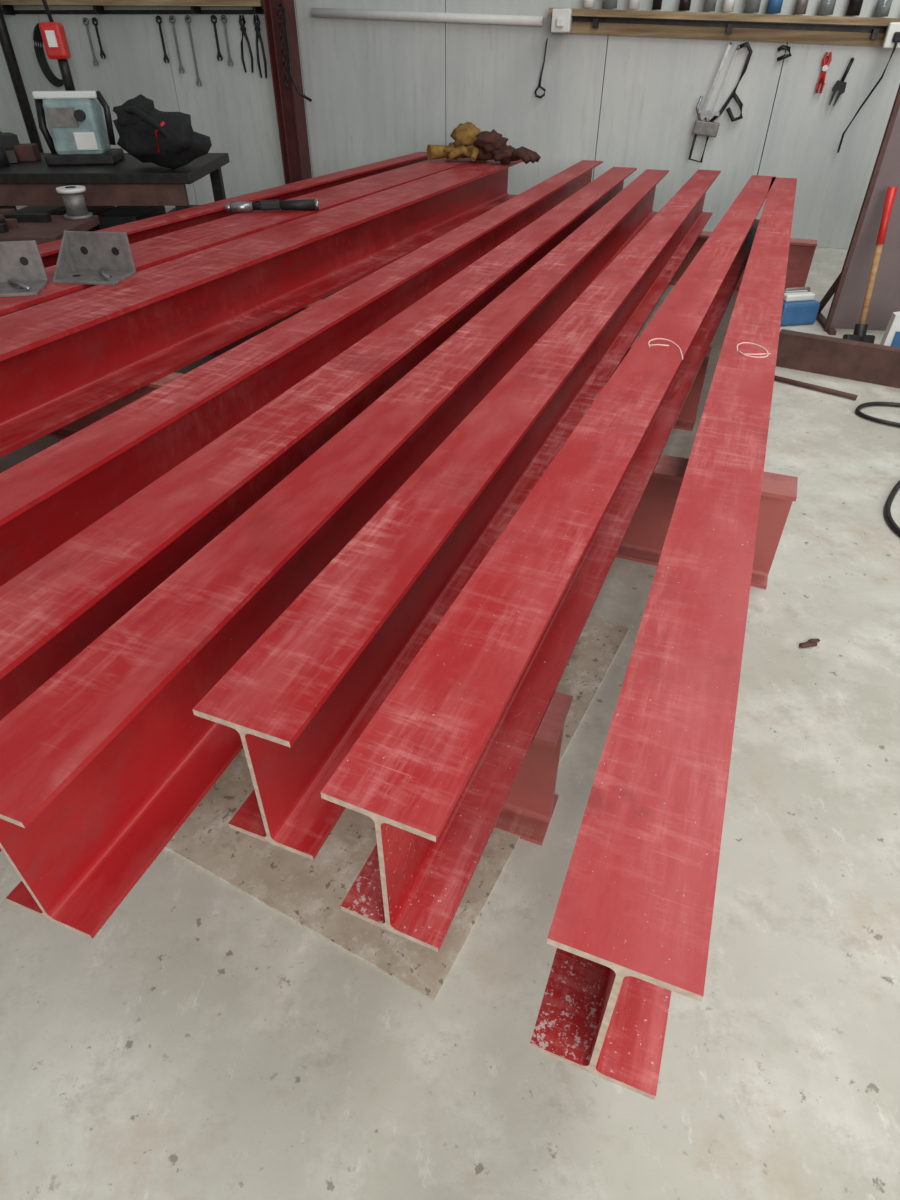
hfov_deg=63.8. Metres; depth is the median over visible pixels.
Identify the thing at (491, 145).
gloves
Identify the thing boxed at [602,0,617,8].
jar
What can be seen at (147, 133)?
tool bag
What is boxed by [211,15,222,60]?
spanner
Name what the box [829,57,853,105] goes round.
pliers
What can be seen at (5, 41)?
steel post
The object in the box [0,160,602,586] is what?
steel i-beam
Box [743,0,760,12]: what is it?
jar
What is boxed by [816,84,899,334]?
screen
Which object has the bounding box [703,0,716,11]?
jar
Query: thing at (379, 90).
wall
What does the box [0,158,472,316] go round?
steel i-beam
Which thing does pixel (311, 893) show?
floor patch
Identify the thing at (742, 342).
chalk mark
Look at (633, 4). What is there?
jar
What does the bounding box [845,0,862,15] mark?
jar
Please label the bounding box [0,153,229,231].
workbench
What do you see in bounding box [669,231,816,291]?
support beam
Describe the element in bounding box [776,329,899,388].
steel beam
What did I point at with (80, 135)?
machine
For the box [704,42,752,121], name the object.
hacksaw
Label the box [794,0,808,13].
jar
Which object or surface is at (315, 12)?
conduit
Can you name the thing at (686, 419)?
support beam
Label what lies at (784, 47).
clip
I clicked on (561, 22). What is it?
wall socket
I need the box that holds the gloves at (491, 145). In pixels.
[473,129,540,164]
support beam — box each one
[47,372,797,588]
[209,299,711,430]
[494,691,572,845]
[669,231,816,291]
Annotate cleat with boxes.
[0,240,48,296]
[52,230,136,284]
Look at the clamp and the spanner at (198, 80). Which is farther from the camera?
the spanner at (198, 80)
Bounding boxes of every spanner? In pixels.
[83,17,98,65]
[92,17,105,58]
[156,15,168,62]
[169,15,183,73]
[185,15,201,86]
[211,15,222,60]
[221,15,232,65]
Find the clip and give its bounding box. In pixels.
[777,45,791,61]
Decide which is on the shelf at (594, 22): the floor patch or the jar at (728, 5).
the jar at (728, 5)
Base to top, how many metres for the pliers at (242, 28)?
0.422 m
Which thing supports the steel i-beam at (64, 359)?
on the support beam at (528, 809)
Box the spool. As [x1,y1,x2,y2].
[56,185,92,219]
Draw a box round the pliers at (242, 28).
[239,15,253,72]
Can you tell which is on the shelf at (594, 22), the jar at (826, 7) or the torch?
the jar at (826, 7)
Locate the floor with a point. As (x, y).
(205, 1043)
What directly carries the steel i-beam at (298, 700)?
on the support beam at (528, 809)
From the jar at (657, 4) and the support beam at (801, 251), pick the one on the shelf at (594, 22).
the jar at (657, 4)
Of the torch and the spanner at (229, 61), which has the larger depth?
the spanner at (229, 61)
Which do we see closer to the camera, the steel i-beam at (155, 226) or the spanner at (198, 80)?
the steel i-beam at (155, 226)
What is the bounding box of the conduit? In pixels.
[311,8,543,25]
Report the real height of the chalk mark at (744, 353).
0.004 m
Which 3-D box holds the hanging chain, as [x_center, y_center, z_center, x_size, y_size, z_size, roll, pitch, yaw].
[-1.383,-4.851,6.423,0.232,0.703,0.062,5,38,6]
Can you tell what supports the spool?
on the trestle
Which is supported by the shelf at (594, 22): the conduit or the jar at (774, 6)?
the jar at (774, 6)
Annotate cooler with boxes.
[780,287,819,325]
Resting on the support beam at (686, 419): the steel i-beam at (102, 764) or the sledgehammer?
the steel i-beam at (102, 764)
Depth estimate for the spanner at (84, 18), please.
7.05 m
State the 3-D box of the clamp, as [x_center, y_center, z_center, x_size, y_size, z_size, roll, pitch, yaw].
[2.137,-4.074,5.944,0.215,0.814,0.125,10,39,13]
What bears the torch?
on the steel i-beam at (161, 249)
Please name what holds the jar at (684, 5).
on the shelf at (594, 22)
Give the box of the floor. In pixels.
[0,206,899,1199]
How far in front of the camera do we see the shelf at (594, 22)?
5.61 m
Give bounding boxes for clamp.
[688,42,731,162]
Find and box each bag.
[113,94,211,168]
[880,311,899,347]
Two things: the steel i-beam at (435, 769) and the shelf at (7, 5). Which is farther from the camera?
the shelf at (7, 5)
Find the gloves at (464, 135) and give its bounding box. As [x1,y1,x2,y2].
[427,121,508,161]
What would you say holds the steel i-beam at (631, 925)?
on the support beam at (801, 251)
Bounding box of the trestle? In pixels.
[0,209,99,244]
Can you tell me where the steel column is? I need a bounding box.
[263,0,311,183]
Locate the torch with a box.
[225,199,318,212]
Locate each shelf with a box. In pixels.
[0,0,263,14]
[548,8,899,45]
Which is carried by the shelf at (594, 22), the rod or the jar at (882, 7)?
the jar at (882, 7)
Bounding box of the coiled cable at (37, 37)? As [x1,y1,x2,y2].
[33,23,63,86]
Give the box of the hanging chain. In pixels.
[276,3,311,101]
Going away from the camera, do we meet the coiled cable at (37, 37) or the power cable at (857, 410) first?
the power cable at (857, 410)
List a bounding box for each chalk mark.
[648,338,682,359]
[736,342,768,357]
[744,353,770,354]
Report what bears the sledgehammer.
on the floor
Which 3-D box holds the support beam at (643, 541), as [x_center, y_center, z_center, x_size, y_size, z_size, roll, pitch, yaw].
[-0.588,-0.628,2.888,3.600,0.350,0.140,14,40,17]
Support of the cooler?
on the floor
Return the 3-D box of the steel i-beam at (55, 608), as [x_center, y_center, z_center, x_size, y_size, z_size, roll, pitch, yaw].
[0.255,-1.488,3.465,0.186,0.300,6.300,13,40,16]
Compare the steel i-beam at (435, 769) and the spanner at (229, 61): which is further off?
the spanner at (229, 61)
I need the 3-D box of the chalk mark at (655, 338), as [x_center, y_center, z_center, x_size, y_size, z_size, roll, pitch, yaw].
[0.703,-0.822,2.361,0.099,0.004,0.198,0,38,0]
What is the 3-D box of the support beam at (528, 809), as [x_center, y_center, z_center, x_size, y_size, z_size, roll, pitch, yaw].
[-0.854,0.111,1.937,2.350,0.350,0.140,14,40,17]
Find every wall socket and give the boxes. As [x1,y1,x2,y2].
[551,8,572,32]
[837,22,899,152]
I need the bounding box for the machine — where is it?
[32,0,124,165]
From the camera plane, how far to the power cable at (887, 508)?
2.78 m
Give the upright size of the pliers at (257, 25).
0.462 m
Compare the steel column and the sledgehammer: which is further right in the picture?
the sledgehammer
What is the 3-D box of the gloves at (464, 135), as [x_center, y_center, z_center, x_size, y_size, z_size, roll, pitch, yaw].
[0.147,-3.736,5.892,0.679,0.278,0.462,0,38,0]
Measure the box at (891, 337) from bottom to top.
0.260 m
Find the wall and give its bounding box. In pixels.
[0,0,899,248]
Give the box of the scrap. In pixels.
[0,131,40,167]
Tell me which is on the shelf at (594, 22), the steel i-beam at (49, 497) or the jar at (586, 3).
the jar at (586, 3)
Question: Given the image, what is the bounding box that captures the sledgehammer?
[842,187,897,343]
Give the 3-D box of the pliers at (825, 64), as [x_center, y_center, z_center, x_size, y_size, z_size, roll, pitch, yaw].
[2.919,-4.119,5.646,0.060,0.262,0.061,-18,41,-21]
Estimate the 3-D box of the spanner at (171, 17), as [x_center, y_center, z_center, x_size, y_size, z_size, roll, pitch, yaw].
[-2.587,-5.269,6.860,0.064,0.439,0.050,10,39,13]
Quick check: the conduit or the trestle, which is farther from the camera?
the conduit
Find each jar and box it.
[583,0,594,7]
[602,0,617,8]
[628,0,639,8]
[652,0,661,9]
[678,0,690,10]
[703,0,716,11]
[722,0,734,11]
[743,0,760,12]
[766,0,782,13]
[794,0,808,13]
[817,0,835,14]
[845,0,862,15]
[873,0,892,16]
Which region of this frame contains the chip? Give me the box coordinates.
[799,639,819,647]
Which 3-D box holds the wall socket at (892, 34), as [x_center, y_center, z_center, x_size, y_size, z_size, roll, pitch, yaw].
[3.247,-3.911,5.555,0.243,0.826,0.268,10,39,13]
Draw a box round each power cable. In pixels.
[855,402,899,426]
[884,480,899,535]
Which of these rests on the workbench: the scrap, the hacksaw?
the scrap
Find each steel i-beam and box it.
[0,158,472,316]
[0,160,522,457]
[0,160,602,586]
[0,167,636,851]
[0,169,668,938]
[37,152,427,267]
[192,170,720,859]
[320,175,776,951]
[530,177,796,1099]
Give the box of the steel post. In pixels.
[0,5,43,152]
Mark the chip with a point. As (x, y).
(811, 642)
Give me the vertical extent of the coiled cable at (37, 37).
0.516 m
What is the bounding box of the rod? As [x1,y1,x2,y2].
[774,375,857,399]
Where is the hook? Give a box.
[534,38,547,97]
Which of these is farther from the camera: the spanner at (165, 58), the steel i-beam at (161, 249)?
the spanner at (165, 58)
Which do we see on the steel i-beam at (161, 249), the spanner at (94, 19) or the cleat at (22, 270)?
the cleat at (22, 270)
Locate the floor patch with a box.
[165,616,628,999]
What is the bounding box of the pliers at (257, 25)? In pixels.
[253,15,266,77]
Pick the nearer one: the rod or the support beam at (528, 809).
the support beam at (528, 809)
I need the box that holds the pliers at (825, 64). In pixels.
[815,52,831,92]
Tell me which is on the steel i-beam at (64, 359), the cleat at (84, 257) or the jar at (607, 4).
the cleat at (84, 257)
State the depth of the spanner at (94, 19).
7.01 m

